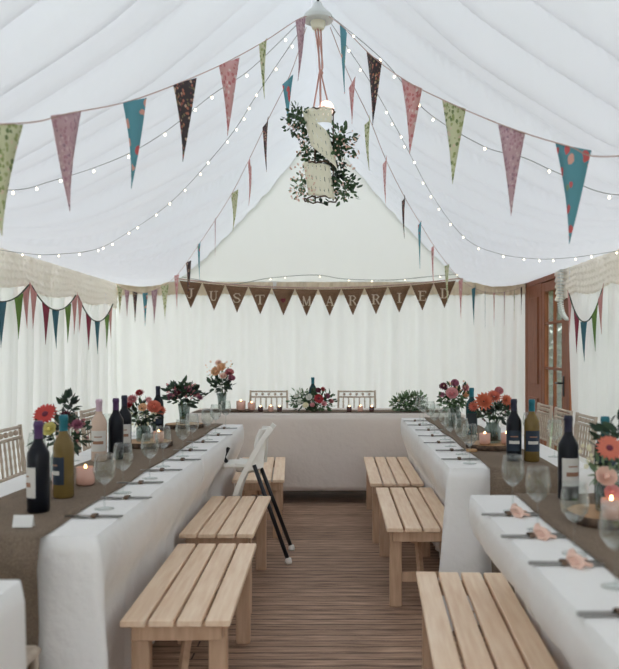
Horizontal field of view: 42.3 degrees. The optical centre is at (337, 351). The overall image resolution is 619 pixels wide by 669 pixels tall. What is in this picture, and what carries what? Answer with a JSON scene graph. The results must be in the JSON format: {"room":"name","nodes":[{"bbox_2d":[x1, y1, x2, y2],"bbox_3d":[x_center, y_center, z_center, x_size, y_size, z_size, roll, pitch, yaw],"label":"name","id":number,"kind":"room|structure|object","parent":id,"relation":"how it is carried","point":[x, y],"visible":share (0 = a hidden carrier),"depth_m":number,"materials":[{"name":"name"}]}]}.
{"room":"wedding marquee","nodes":[
{"label":"wedding marquee","id":0,"kind":"room"},
{"bbox_2d":[0,286,116,483],"bbox_3d":[-2.602,0.235,3.250,0.124,2.130,12.100,0,0,0],"label":"wall","id":1,"kind":"structure","parent":0,"point":[33,373],"depth_m":7.23,"materials":[{"name":"fabric"}]},
{"bbox_2d":[29,282,77,348],"bbox_3d":[-2.491,-0.299,7.032,0.022,0.536,1.176,0,0,0],"label":"bunting","id":2,"kind":"object","parent":1,"relation":"attached to","point":[55,312],"visible":1,"depth_m":7.04,"materials":[{"name":"multicoloured fabric"}]},
{"bbox_2d":[0,248,117,308],"bbox_3d":[-2.542,-0.640,5.600,0.057,0.320,7.200,0,0,0],"label":"valance","id":3,"kind":"object","parent":1,"relation":"attached to","point":[48,279],"visible":0.97,"depth_m":7.15,"materials":[{"name":"fabric"}]},
{"bbox_2d":[0,283,29,342],"bbox_3d":[-2.491,-0.298,5.896,0.018,0.535,1.198,0,0,0],"label":"bunting","id":4,"kind":"object","parent":3,"relation":"hanging from","point":[24,295],"visible":1,"depth_m":6.23,"materials":[{"name":"multicoloured fabric"}]},
{"bbox_2d":[77,293,112,352],"bbox_3d":[-2.488,-0.272,8.236,0.022,0.593,1.253,0,0,0],"label":"bunting","id":5,"kind":"object","parent":1,"relation":"attached to","point":[108,318],"visible":1,"depth_m":8.26,"materials":[{"name":"multicoloured fabric"}]},
{"bbox_2d":[0,0,618,286],"bbox_3d":[-0.200,-1.680,3.290,4.800,1.901,12.180,0,0,0],"label":"ceiling","id":6,"kind":"structure","parent":0,"point":[546,69],"depth_m":4.99,"materials":[{"name":"fabric"}]},
{"bbox_2d":[12,178,61,193],"label":"fairy lights","id":7,"kind":"object","parent":6,"relation":"hanging from","point":[59,178],"depth_m":3.74,"materials":[{"name":"white plastic"}]},
{"bbox_2d":[73,153,129,174],"label":"fairy lights","id":8,"kind":"object","parent":6,"relation":"hanging from","point":[128,156],"depth_m":3.95,"materials":[{"name":"white plastic"}]},
{"bbox_2d":[77,206,165,255],"label":"fairy lights","id":9,"kind":"object","parent":6,"relation":"hanging from","point":[165,206],"depth_m":6.03,"materials":[{"name":"white plastic"}]},
{"bbox_2d":[117,27,306,320],"bbox_3d":[-1.135,-1.091,7.013,0.504,1.603,5.052,0,0,-28],"label":"bunting","id":10,"kind":"object","parent":6,"relation":"hanging from","point":[287,85],"visible":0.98,"depth_m":7.60,"materials":[{"name":"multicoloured fabric"}]},
{"bbox_2d":[205,86,262,165],"label":"fairy lights","id":11,"kind":"object","parent":6,"relation":"hanging from","point":[262,86],"depth_m":5.27,"materials":[{"name":"white plastic"}]},
{"bbox_2d":[265,35,296,81],"label":"fairy lights","id":12,"kind":"object","parent":6,"relation":"hanging from","point":[275,68],"depth_m":4.82,"materials":[{"name":"white plastic"}]},
{"bbox_2d":[304,0,332,31],"bbox_3d":[-0.115,-2.207,4.600,0.180,0.709,0.180,0,0,0],"label":"hanging lamp","id":13,"kind":"object","parent":6,"relation":"hanging from","point":[318,17],"visible":0.94,"depth_m":4.56,"materials":[{"name":"white ceramic"}]},
{"bbox_2d":[0,16,306,235],"bbox_3d":[-1.170,-1.137,2.666,0.404,1.549,4.246,0,0,33],"label":"bunting","id":14,"kind":"object","parent":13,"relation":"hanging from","point":[65,126],"visible":1,"depth_m":3.19,"materials":[{"name":"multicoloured fabric"}]},
{"bbox_2d":[310,19,325,31],"bbox_3d":[-0.115,-1.876,4.600,0.088,0.048,0.088,0,0,0],"label":"socket","id":15,"kind":"object","parent":13,"relation":"attached to","point":[315,23],"depth_m":4.57,"materials":[{"name":"beige"}]},
{"bbox_2d":[280,28,362,206],"bbox_3d":[-0.097,-1.349,4.609,0.480,1.023,0.259,0,0,0],"label":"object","id":16,"kind":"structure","parent":13,"relation":"hanging from","point":[327,183],"depth_m":4.55,"materials":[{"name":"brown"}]},
{"bbox_2d":[329,16,618,243],"bbox_3d":[0.900,-1.149,2.797,0.295,1.525,3.985,0,0,-33],"label":"bunting","id":17,"kind":"object","parent":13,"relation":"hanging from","point":[573,161],"visible":1,"depth_m":3.21,"materials":[{"name":"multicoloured fabric"}]},
{"bbox_2d":[183,274,454,283],"bbox_3d":[-0.207,-0.833,9.200,3.175,0.136,0.010,0,0,0],"label":"fairy lights","id":18,"kind":"object","parent":6,"relation":"attached to","point":[449,274],"visible":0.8,"depth_m":9.20,"materials":[{"name":"white plastic"}]},
{"bbox_2d":[179,278,462,315],"bbox_3d":[-0.206,-0.617,8.930,3.202,0.420,0.048,0,0,0],"label":"garland","id":19,"kind":"object","parent":6,"relation":"hanging from","point":[306,295],"visible":0.96,"depth_m":8.93,"materials":[{"name":"brown fabric"}]},
{"bbox_2d":[331,16,401,81],"label":"fairy lights","id":20,"kind":"object","parent":6,"relation":"hanging from","point":[331,16],"depth_m":4.45,"materials":[{"name":"white plastic"}]},
{"bbox_2d":[377,94,408,151],"label":"fairy lights","id":21,"kind":"object","parent":6,"relation":"hanging from","point":[377,94],"depth_m":5.37,"materials":[{"name":"white plastic"}]},
{"bbox_2d":[330,27,522,319],"bbox_3d":[0.795,-1.078,7.022,0.554,1.628,4.985,0,0,26],"label":"bunting","id":22,"kind":"object","parent":6,"relation":"hanging from","point":[352,86],"visible":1,"depth_m":6.52,"materials":[{"name":"multicoloured fabric"}]},
{"bbox_2d":[410,155,513,257],"label":"fairy lights","id":23,"kind":"object","parent":6,"relation":"hanging from","point":[429,190],"depth_m":6.10,"materials":[{"name":"white plastic"}]},
{"bbox_2d":[152,491,484,668],"bbox_3d":[-0.200,1.330,3.250,4.900,0.060,12.200,0,0,0],"label":"floor","id":24,"kind":"structure","parent":0,"point":[328,608],"depth_m":4.15,"materials":[{"name":"wood"}]},
{"bbox_2d":[0,424,25,482],"bbox_3d":[-1.625,0.855,4.330,0.379,0.892,0.430,0,0,0],"label":"chair","id":25,"kind":"object","parent":24,"relation":"on","point":[20,444],"visible":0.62,"depth_m":4.40,"materials":[{"name":"wood"}]},
{"bbox_2d":[26,645,40,668],"bbox_3d":[-1.040,0.855,2.086,0.430,0.892,0.379,0,0,0],"label":"chair","id":26,"kind":"object","parent":24,"relation":"on","point":[32,651],"visible":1,"depth_m":2.23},
{"bbox_2d":[54,412,80,453],"bbox_3d":[-1.625,0.855,5.300,0.379,0.892,0.430,0,0,0],"label":"chair","id":27,"kind":"object","parent":24,"relation":"on","point":[76,413],"visible":0.02,"depth_m":5.46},
{"bbox_2d":[80,408,95,450],"bbox_3d":[-1.625,0.855,5.800,0.379,0.892,0.430,0,0,0],"label":"chair","id":28,"kind":"object","parent":24,"relation":"on","point":[92,413],"visible":0.24,"depth_m":5.69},
{"bbox_2d":[120,543,255,668],"bbox_3d":[-0.545,1.090,3.150,0.360,0.420,1.060,0,0,-1],"label":"slatted bench","id":29,"kind":"object","parent":24,"relation":"on","point":[170,596],"visible":1,"depth_m":2.87,"materials":[{"name":"brown wood"}]},
{"bbox_2d":[179,496,270,612],"bbox_3d":[-0.590,1.090,4.380,0.360,0.420,1.020,0,0,0],"label":"slatted bench","id":30,"kind":"object","parent":24,"relation":"on","point":[207,526],"visible":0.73,"depth_m":4.25,"materials":[{"name":"brown wood"}]},
{"bbox_2d":[232,457,284,537],"bbox_3d":[-0.585,1.090,6.100,0.360,0.420,1.200,0,0,-3],"label":"slatted bench","id":31,"kind":"object","parent":24,"relation":"on","point":[251,487],"visible":0.45,"depth_m":5.59,"materials":[{"name":"brown wood"}]},
{"bbox_2d":[223,423,294,563],"bbox_3d":[-0.504,0.881,5.080,0.443,0.840,0.367,0,0,0],"label":"highchair","id":32,"kind":"object","parent":24,"relation":"on","point":[258,457],"visible":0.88,"depth_m":4.96,"materials":[{"name":"white plastic"}]},
{"bbox_2d":[223,459,247,467],"bbox_3d":[-0.640,0.708,5.080,0.150,0.022,0.240,0,0,0],"label":"tray","id":33,"kind":"object","parent":32,"relation":"on","point":[231,463],"depth_m":4.97,"materials":[{"name":"white plastic"}]},
{"bbox_2d":[249,390,287,407],"bbox_3d":[-0.740,0.855,8.384,0.430,0.892,0.379,0,0,0],"label":"chair","id":34,"kind":"object","parent":24,"relation":"on","point":[251,391],"visible":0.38,"depth_m":8.55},
{"bbox_2d":[337,390,375,407],"bbox_3d":[0.200,0.855,8.384,0.430,0.892,0.379,0,0,0],"label":"chair","id":35,"kind":"object","parent":24,"relation":"on","point":[374,391],"visible":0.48,"depth_m":8.55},
{"bbox_2d":[364,457,423,542],"bbox_3d":[0.396,1.090,6.040,0.360,0.420,1.360,0,0,0],"label":"slatted bench","id":36,"kind":"object","parent":24,"relation":"on","point":[405,475],"visible":0.75,"depth_m":5.70,"materials":[{"name":"brown wood"}]},
{"bbox_2d":[376,487,443,606],"bbox_3d":[0.425,1.090,4.600,0.360,0.420,1.200,0,0,0],"label":"slatted bench","id":37,"kind":"object","parent":24,"relation":"on","point":[428,508],"visible":0.81,"depth_m":4.20,"materials":[{"name":"brown wood"}]},
{"bbox_2d":[416,572,557,668],"bbox_3d":[0.458,1.090,2.575,0.345,0.420,1.250,0,0,3],"label":"slatted bench","id":38,"kind":"object","parent":24,"relation":"on","point":[512,641],"visible":0.99,"depth_m":2.60,"materials":[{"name":"brown wood"}]},
{"bbox_2d":[536,402,552,447],"bbox_3d":[1.454,0.855,6.300,0.379,0.892,0.430,0,0,0],"label":"chair","id":39,"kind":"object","parent":24,"relation":"on","point":[545,416],"visible":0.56,"depth_m":6.22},
{"bbox_2d":[551,407,572,448],"bbox_3d":[1.454,0.855,5.780,0.379,0.892,0.430,0,0,0],"label":"chair","id":40,"kind":"object","parent":24,"relation":"on","point":[556,433],"visible":0.3,"depth_m":5.86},
{"bbox_2d":[574,412,597,463],"bbox_3d":[1.454,0.855,5.250,0.379,0.892,0.430,0,0,0],"label":"chair","id":41,"kind":"object","parent":24,"relation":"on","point":[577,428],"visible":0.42,"depth_m":5.24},
{"bbox_3d":[-1.045,0.924,3.250,0.660,0.752,1.750,0,0,0],"label":"trestle table","id":42,"kind":"object","parent":24,"relation":"on","visible":0},
{"bbox_2d":[0,456,202,668],"bbox_3d":[-1.046,0.905,3.209,0.840,0.733,1.901,0,0,0],"label":"tablecloth","id":43,"kind":"object","parent":42,"relation":"on","point":[91,572],"visible":0.64,"depth_m":2.57,"materials":[{"name":"fabric"}]},
{"bbox_2d":[64,513,122,518],"bbox_3d":[-0.795,0.531,2.597,0.190,0.016,0.040,0,0,2],"label":"cutlery","id":44,"kind":"object","parent":43,"relation":"on","point":[93,515],"visible":1,"depth_m":2.59,"materials":[{"name":"silver metal"}]},
{"bbox_2d":[0,423,221,668],"bbox_3d":[-1.045,0.864,4.112,0.382,0.664,3.695,0,0,0],"label":"table runner","id":45,"kind":"object","parent":43,"relation":"on","point":[19,547],"visible":0.66,"depth_m":2.71,"materials":[{"name":"fabric"}]},
{"bbox_2d":[12,515,34,527],"bbox_3d":[-0.955,0.513,2.430,0.060,0.036,0.025,0,0,0],"label":"place card","id":46,"kind":"object","parent":45,"relation":"on","point":[19,521],"visible":1,"depth_m":2.42,"materials":[{"name":"white"}]},
{"bbox_2d":[26,421,49,512],"bbox_3d":[-1.000,0.381,2.670,0.075,0.302,0.075,0,0,0],"label":"wine bottle","id":47,"kind":"object","parent":45,"relation":"on","point":[38,454],"visible":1,"depth_m":2.64,"materials":[{"name":"black glass"}]},
{"bbox_2d":[27,388,93,482],"bbox_3d":[-1.103,0.338,3.223,0.252,0.387,0.218,0,0,0],"label":"vase","id":48,"kind":"object","parent":45,"relation":"on","point":[44,413],"visible":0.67,"depth_m":3.19,"materials":[{"name":"clear glass"}]},
{"bbox_2d":[53,415,73,498],"bbox_3d":[-1.005,0.381,2.930,0.075,0.302,0.075,0,0,0],"label":"wine bottle","id":49,"kind":"object","parent":45,"relation":"on","point":[63,445],"visible":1,"depth_m":2.90,"materials":[{"name":"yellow glass"}]},
{"bbox_2d":[76,464,94,485],"bbox_3d":[-1.010,0.490,3.200,0.074,0.083,0.074,0,0,0],"label":"candle holder","id":50,"kind":"object","parent":45,"relation":"on","point":[85,474],"visible":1,"depth_m":3.17,"materials":[{"name":"pink glass"}]},
{"bbox_2d":[91,399,106,461],"bbox_3d":[-1.165,0.381,3.900,0.074,0.302,0.075,0,0,0],"label":"wine bottle","id":51,"kind":"object","parent":45,"relation":"on","point":[99,422],"visible":0.98,"depth_m":3.87,"materials":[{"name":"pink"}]},
{"bbox_2d":[108,398,123,459],"bbox_3d":[-1.105,0.381,3.980,0.074,0.302,0.074,0,0,0],"label":"wine bottle","id":52,"kind":"object","parent":45,"relation":"on","point":[115,421],"visible":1,"depth_m":3.95,"materials":[{"name":"black glass"}]},
{"bbox_2d":[119,395,131,452],"bbox_3d":[-1.135,0.381,4.250,0.074,0.302,0.075,0,0,0],"label":"wine bottle","id":53,"kind":"object","parent":45,"relation":"on","point":[125,413],"visible":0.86,"depth_m":4.23,"materials":[{"name":"black glass"}]},
{"bbox_2d":[132,438,172,448],"bbox_3d":[-1.078,0.517,4.523,0.287,0.029,0.287,0,0,0],"label":"wood slice","id":54,"kind":"object","parent":45,"relation":"on","point":[147,443],"visible":0.64,"depth_m":4.42,"materials":[{"name":"brown wood"}]},
{"bbox_2d":[127,389,165,439],"bbox_3d":[-1.098,0.356,4.513,0.256,0.293,0.190,0,0,17],"label":"vase","id":55,"kind":"object","parent":54,"relation":"on","point":[154,407],"visible":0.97,"depth_m":4.50,"materials":[{"name":"clear glass"}]},
{"bbox_2d":[153,429,163,442],"bbox_3d":[-1.000,0.467,4.460,0.062,0.071,0.062,0,0,0],"label":"candle holder","id":56,"kind":"object","parent":54,"relation":"on","point":[160,438],"visible":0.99,"depth_m":4.43,"materials":[{"name":"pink glass"}]},
{"bbox_2d":[152,386,163,430],"bbox_3d":[-1.215,0.381,5.399,0.074,0.302,0.075,0,0,0],"label":"wine bottle","id":57,"kind":"object","parent":45,"relation":"on","point":[159,423],"visible":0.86,"depth_m":5.38,"materials":[{"name":"black glass"}]},
{"bbox_2d":[165,422,203,428],"bbox_3d":[-1.078,0.517,5.622,0.266,0.029,0.266,0,0,0],"label":"wood slice","id":58,"kind":"object","parent":45,"relation":"on","point":[176,425],"visible":0.98,"depth_m":5.53,"materials":[{"name":"brown wood"}]},
{"bbox_2d":[161,375,208,423],"bbox_3d":[-1.083,0.331,5.613,0.339,0.342,0.233,0,0,-20],"label":"vase","id":59,"kind":"object","parent":58,"relation":"on","point":[187,389],"visible":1,"depth_m":5.59,"materials":[{"name":"clear glass"}]},
{"bbox_2d":[101,495,151,499],"bbox_3d":[-0.777,0.531,2.927,0.190,0.016,0.040,0,0,2],"label":"cutlery","id":60,"kind":"object","parent":43,"relation":"on","point":[126,497],"visible":1,"depth_m":2.92,"materials":[{"name":"silver metal"}]},
{"bbox_2d":[116,480,163,483],"bbox_3d":[-0.810,0.531,3.267,0.190,0.016,0.040,0,0,-4],"label":"cutlery","id":61,"kind":"object","parent":43,"relation":"on","point":[139,481],"visible":1,"depth_m":3.26,"materials":[{"name":"silver metal"}]},
{"bbox_2d":[140,468,182,470],"bbox_3d":[-0.800,0.531,3.617,0.190,0.016,0.040,0,0,-2],"label":"cutlery","id":62,"kind":"object","parent":43,"relation":"on","point":[160,469],"visible":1,"depth_m":3.61,"materials":[{"name":"silver metal"}]},
{"bbox_3d":[-1.045,0.924,5.050,0.660,0.752,1.750,0,0,0],"label":"trestle table","id":63,"kind":"object","parent":24,"relation":"on","visible":0},
{"bbox_2d":[74,424,243,543],"bbox_3d":[-1.058,0.900,5.061,0.750,0.722,1.888,0,0,0],"label":"tablecloth","id":64,"kind":"object","parent":63,"relation":"on","point":[216,480],"visible":0.2,"depth_m":4.88,"materials":[{"name":"fabric"}]},
{"bbox_2d":[173,448,206,450],"bbox_3d":[-0.806,0.531,4.347,0.190,0.016,0.040,0,0,4],"label":"cutlery","id":65,"kind":"object","parent":64,"relation":"on","point":[189,449],"visible":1,"depth_m":4.35,"materials":[{"name":"silver metal"}]},
{"bbox_3d":[0.855,0.924,4.415,0.660,0.752,1.360,0,0,0],"label":"trestle table","id":66,"kind":"object","parent":24,"relation":"on","visible":0},
{"bbox_2d":[418,436,593,630],"bbox_3d":[0.836,0.907,4.380,0.854,0.736,1.513,0,0,0],"label":"tablecloth","id":67,"kind":"object","parent":66,"relation":"on","point":[454,481],"visible":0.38,"depth_m":3.70,"materials":[{"name":"fabric"}]},
{"bbox_2d":[436,448,465,450],"bbox_3d":[0.624,0.531,4.353,0.190,0.016,0.040,0,0,-2],"label":"cutlery","id":68,"kind":"object","parent":67,"relation":"on","point":[450,449],"visible":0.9,"depth_m":4.34,"materials":[{"name":"silver metal"}]},
{"bbox_2d":[424,417,489,448],"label":"table runner","id":69,"kind":"object","parent":67,"relation":"on","point":[458,433],"depth_m":5.57,"materials":[{"name":"fabric"}]},
{"bbox_2d":[436,379,469,427],"bbox_3d":[0.827,0.360,5.615,0.280,0.342,0.210,0,0,0],"label":"flower bouquet","id":70,"kind":"object","parent":69,"relation":"on","point":[452,393],"visible":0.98,"depth_m":5.59,"materials":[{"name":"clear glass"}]},
{"bbox_2d":[466,388,476,434],"bbox_3d":[0.860,0.381,5.150,0.074,0.302,0.074,0,0,0],"label":"wine bottle","id":71,"kind":"object","parent":69,"relation":"on","point":[471,390],"visible":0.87,"depth_m":5.13,"materials":[{"name":"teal glass"}]},
{"bbox_2d":[466,413,476,451],"bbox_3d":[0.715,0.430,4.280,0.060,0.202,0.060,0,0,0],"label":"table sign","id":72,"kind":"object","parent":69,"relation":"on","point":[471,417],"visible":1,"depth_m":4.28,"materials":[{"name":"black"}]},
{"bbox_2d":[466,440,505,450],"bbox_3d":[0.855,0.517,4.417,0.290,0.029,0.290,0,0,0],"label":"wood slice","id":73,"kind":"object","parent":69,"relation":"on","point":[494,445],"visible":0.56,"depth_m":4.31,"materials":[{"name":"brown wood"}]},
{"bbox_2d":[479,431,490,444],"bbox_3d":[0.800,0.467,4.360,0.062,0.071,0.062,0,0,0],"label":"candle holder","id":74,"kind":"object","parent":73,"relation":"on","point":[484,438],"visible":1,"depth_m":4.33,"materials":[{"name":"pink glass"}]},
{"bbox_2d":[468,387,511,442],"bbox_3d":[0.855,0.347,4.447,0.270,0.312,0.195,0,0,0],"label":"flower bouquet","id":75,"kind":"object","parent":73,"relation":"on","point":[484,401],"visible":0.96,"depth_m":4.41,"materials":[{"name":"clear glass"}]},
{"bbox_2d":[501,432,505,443],"bbox_3d":[0.920,0.467,4.370,0.062,0.071,0.062,0,0,0],"label":"candle holder","id":76,"kind":"object","parent":73,"relation":"on","point":[503,435],"visible":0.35,"depth_m":4.35,"materials":[{"name":"pink glass"}]},
{"bbox_2d":[441,457,479,459],"bbox_3d":[0.610,0.531,3.993,0.190,0.016,0.040,0,0,2],"label":"cutlery","id":77,"kind":"object","parent":67,"relation":"on","point":[457,458],"visible":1,"depth_m":3.98,"materials":[{"name":"silver metal"}]},
{"bbox_2d":[469,434,557,494],"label":"table runner","id":78,"kind":"object","parent":67,"relation":"on","point":[538,477],"depth_m":3.65,"materials":[{"name":"fabric"}]},
{"bbox_2d":[506,399,521,460],"bbox_3d":[0.862,0.381,3.920,0.074,0.302,0.075,0,0,0],"label":"wine bottle","id":79,"kind":"object","parent":78,"relation":"on","point":[513,422],"visible":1,"depth_m":3.89,"materials":[{"name":"black glass"}]},
{"bbox_2d":[524,399,539,461],"bbox_3d":[0.945,0.381,3.900,0.074,0.302,0.075,0,0,0],"label":"wine bottle","id":80,"kind":"object","parent":78,"relation":"on","point":[531,422],"visible":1,"depth_m":3.87,"materials":[{"name":"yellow glass"}]},
{"bbox_3d":[0.855,0.924,5.825,0.660,0.752,1.360,0,0,0],"label":"trestle table","id":81,"kind":"object","parent":24,"relation":"on","visible":0},
{"bbox_2d":[401,418,522,545],"bbox_3d":[0.864,0.898,5.839,0.732,0.719,1.467,0,0,0],"label":"tablecloth","id":82,"kind":"object","parent":81,"relation":"on","point":[410,437],"visible":0.21,"depth_m":5.71,"materials":[{"name":"fabric"}]},
{"bbox_3d":[0.840,0.924,2.065,0.670,0.752,1.820,0,0,0],"label":"trestle table","id":83,"kind":"object","parent":24,"relation":"on","visible":0},
{"bbox_2d":[468,495,618,668],"bbox_3d":[0.856,0.898,2.073,0.750,0.719,1.978,0,0,0],"label":"tablecloth","id":84,"kind":"object","parent":83,"relation":"on","point":[551,596],"visible":0.74,"depth_m":1.96,"materials":[{"name":"fabric"}]},
{"bbox_2d":[481,503,538,517],"bbox_3d":[0.565,0.522,2.630,0.190,0.041,0.100,0,0,0],"label":"cutlery","id":85,"kind":"object","parent":84,"relation":"on","point":[516,511],"visible":1,"depth_m":2.62,"materials":[{"name":"fabric"}]},
{"bbox_2d":[501,523,565,540],"bbox_3d":[0.565,0.522,2.320,0.190,0.041,0.100,0,0,-3],"label":"cutlery","id":86,"kind":"object","parent":84,"relation":"on","point":[541,533],"visible":1,"depth_m":2.31,"materials":[{"name":"fabric"}]},
{"bbox_2d":[514,493,618,578],"bbox_3d":[0.840,0.584,2.035,0.372,0.105,1.970,0,0,0],"label":"table runner","id":87,"kind":"object","parent":84,"relation":"on","point":[549,507],"visible":0.68,"depth_m":2.41,"materials":[{"name":"fabric"}]},
{"bbox_2d":[558,415,578,499],"bbox_3d":[0.835,0.381,2.900,0.074,0.302,0.075,0,0,0],"label":"wine bottle","id":88,"kind":"object","parent":87,"relation":"on","point":[568,447],"visible":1,"depth_m":2.87,"materials":[{"name":"black glass"}]},
{"bbox_2d":[566,472,578,476],"bbox_3d":[0.843,0.439,2.868,0.049,0.015,0.009,0,0,-14],"label":"print","id":89,"kind":"object","parent":88,"relation":"attached to","point":[568,474],"depth_m":2.86,"materials":[{"name":"brown"}]},
{"bbox_2d":[566,504,618,529],"bbox_3d":[0.865,0.517,2.518,0.279,0.029,0.279,0,0,0],"label":"wood slice","id":90,"kind":"object","parent":87,"relation":"on","point":[579,514],"visible":0.86,"depth_m":2.46,"materials":[{"name":"brown wood"}]},
{"bbox_2d":[578,410,618,499],"bbox_3d":[0.850,0.340,2.534,0.214,0.325,0.179,0,0,-27],"label":"flower arrangement","id":91,"kind":"object","parent":90,"relation":"on","point":[608,447],"visible":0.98,"depth_m":2.48,"materials":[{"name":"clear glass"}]},
{"bbox_2d":[600,495,618,519],"bbox_3d":[0.825,0.467,2.415,0.062,0.071,0.062,0,0,0],"label":"candle holder","id":92,"kind":"object","parent":90,"relation":"on","point":[609,508],"visible":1,"depth_m":2.39,"materials":[{"name":"pink glass"}]},
{"bbox_2d":[594,416,615,501],"bbox_3d":[0.955,0.381,2.860,0.074,0.302,0.075,0,0,0],"label":"wine bottle","id":93,"kind":"object","parent":87,"relation":"on","point":[598,494],"visible":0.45,"depth_m":2.84,"materials":[{"name":"teal glass"}]},
{"bbox_2d":[528,548,604,568],"bbox_3d":[0.575,0.522,2.020,0.190,0.041,0.100,0,0,2],"label":"cutlery","id":94,"kind":"object","parent":84,"relation":"on","point":[573,559],"visible":1,"depth_m":2.01,"materials":[{"name":"fabric"}]},
{"bbox_2d":[576,607,618,616],"bbox_3d":[0.580,0.522,1.630,0.190,0.041,0.100,0,0,-1],"label":"cutlery","id":95,"kind":"object","parent":84,"relation":"on","point":[615,613],"visible":1,"depth_m":1.62,"materials":[{"name":"silver metal"}]},
{"bbox_3d":[-1.075,0.924,1.090,0.660,0.752,1.550,0,0,0],"label":"trestle table","id":96,"kind":"object","parent":24,"relation":"on","visible":0},
{"bbox_2d":[0,580,26,668],"bbox_3d":[-1.063,0.900,1.088,0.803,0.722,1.688,0,0,0],"label":"tablecloth","id":97,"kind":"object","parent":96,"relation":"on","point":[12,602],"visible":1,"depth_m":1.82,"materials":[{"name":"fabric"}]},
{"bbox_3d":[-0.110,0.924,7.270,2.390,0.752,0.750,0,0,0],"label":"trestle table","id":98,"kind":"object","parent":24,"relation":"on","visible":0},
{"bbox_2d":[185,408,465,490],"bbox_3d":[-0.111,0.878,7.272,2.474,0.678,0.878,0,0,0],"label":"tablecloth","id":99,"kind":"object","parent":98,"relation":"on","point":[321,451],"visible":0.38,"depth_m":6.86,"materials":[{"name":"fabric"}]},
{"bbox_2d":[192,409,457,412],"bbox_3d":[-0.107,0.534,7.230,2.366,0.005,0.340,0,0,0],"label":"table runner","id":100,"kind":"object","parent":99,"relation":"on","point":[325,410],"visible":0.7,"depth_m":7.16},
{"bbox_2d":[203,409,253,411],"bbox_3d":[-0.980,0.525,7.200,0.440,0.012,0.200,0,0,0],"label":"serving board","id":101,"kind":"object","parent":100,"relation":"on","point":[206,410],"visible":0.86,"depth_m":7.10,"materials":[{"name":"brown wood"}]},
{"bbox_2d":[205,360,235,407],"bbox_3d":[-1.046,0.293,7.205,0.268,0.452,0.228,0,0,0],"label":"flower bouquet","id":102,"kind":"object","parent":101,"relation":"on","point":[215,371],"visible":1,"depth_m":7.17,"materials":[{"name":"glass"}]},
{"bbox_2d":[236,400,245,409],"bbox_3d":[-0.870,0.473,7.170,0.084,0.092,0.084,0,0,0],"label":"candle holder","id":103,"kind":"object","parent":101,"relation":"on","point":[240,405],"visible":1,"depth_m":7.13,"materials":[{"name":"pink glass"}]},
{"bbox_2d":[248,401,254,409],"bbox_3d":[-0.775,0.481,7.170,0.068,0.077,0.068,0,0,0],"label":"candle holder","id":104,"kind":"object","parent":101,"relation":"on","point":[251,405],"visible":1,"depth_m":7.14,"materials":[{"name":"pink glass"}]},
{"bbox_2d":[286,387,337,411],"bbox_3d":[-0.233,0.422,7.149,0.469,0.224,0.242,0,0,0],"label":"flower arrangement","id":105,"kind":"object","parent":100,"relation":"on","point":[319,398],"visible":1,"depth_m":7.11,"materials":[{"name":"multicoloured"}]},
{"bbox_2d":[309,377,315,409],"bbox_3d":[-0.235,0.387,7.460,0.074,0.302,0.075,0,0,0],"label":"wine bottle","id":106,"kind":"object","parent":100,"relation":"on","point":[312,386],"visible":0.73,"depth_m":7.44,"materials":[{"name":"teal glass"}]},
{"bbox_2d":[389,390,428,411],"bbox_3d":[0.635,0.431,7.157,0.375,0.206,0.248,0,0,0],"label":"greenery","id":107,"kind":"object","parent":100,"relation":"on","point":[406,397],"visible":1,"depth_m":7.12,"materials":[{"name":"green"}]},
{"bbox_2d":[172,134,465,281],"bbox_3d":[-0.200,-1.685,9.329,4.800,1.970,0.024,0,0,0],"label":"wall","id":108,"kind":"structure","parent":0,"point":[360,238],"depth_m":9.33,"materials":[{"name":"fabric"}]},
{"bbox_2d":[116,281,524,435],"bbox_3d":[-0.200,0.240,9.302,4.800,2.120,0.112,0,0,0],"label":"wall","id":109,"kind":"structure","parent":0,"point":[388,351],"depth_m":9.30,"materials":[{"name":"fabric"}]},
{"bbox_2d":[116,282,525,295],"bbox_3d":[-0.200,-0.730,9.253,4.760,0.160,0.048,0,0,0],"label":"valance","id":110,"kind":"object","parent":109,"relation":"attached to","point":[466,289],"visible":0.41,"depth_m":9.26,"materials":[{"name":"beige fabric"}]},
{"bbox_2d":[569,267,618,485],"bbox_3d":[2.201,0.235,2.330,0.118,2.130,10.260,0,0,0],"label":"wall","id":111,"kind":"structure","parent":0,"point":[594,381],"depth_m":6.78,"materials":[{"name":"fabric"}]},
{"bbox_2d":[525,273,571,450],"bbox_3d":[2.192,0.235,8.390,0.157,2.130,1.780,0,0,0],"label":"door","id":112,"kind":"structure","parent":111,"relation":"in","point":[537,323],"depth_m":8.53,"materials":[{"name":"brown wood"}]},
{"bbox_2d":[567,283,603,361],"bbox_3d":[2.090,-0.243,6.779,0.018,0.655,1.011,0,0,0],"label":"bunting","id":113,"kind":"object","parent":111,"relation":"attached to","point":[600,299],"visible":1,"depth_m":6.76,"materials":[{"name":"multicoloured fabric"}]},
{"bbox_2d":[554,249,618,300],"bbox_3d":[2.143,-0.645,4.950,0.052,0.310,5.900,0,0,0],"label":"valance","id":114,"kind":"object","parent":111,"relation":"attached to","point":[588,277],"visible":0.83,"depth_m":6.78,"materials":[{"name":"fabric"}]},
{"bbox_2d":[557,269,568,320],"bbox_3d":[2.137,-0.539,7.550,0.137,0.490,0.057,0,0,0],"label":"cord","id":115,"kind":"object","parent":114,"relation":"hanging from","point":[561,311],"visible":0.96,"depth_m":7.53,"materials":[{"name":"fabric"}]},
{"label":"outside","id":116,"kind":"structure","parent":0,"visible":0},
{"bbox_2d":[550,418,561,450],"bbox_3d":[0.000,1.400,4.000,60.000,0.060,60.000,0,0,0],"label":"ground","id":117,"kind":"structure","parent":116,"point":[552,418],"depth_m":13.70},
{"bbox_2d":[549,291,561,422],"bbox_3d":[4.727,-0.197,15.531,2.582,3.837,14.161,0,0,0],"label":"hedge","id":118,"kind":"object","parent":117,"relation":"on","point":[559,333],"visible":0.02,"depth_m":14.45,"materials":[{"name":"green plant"}]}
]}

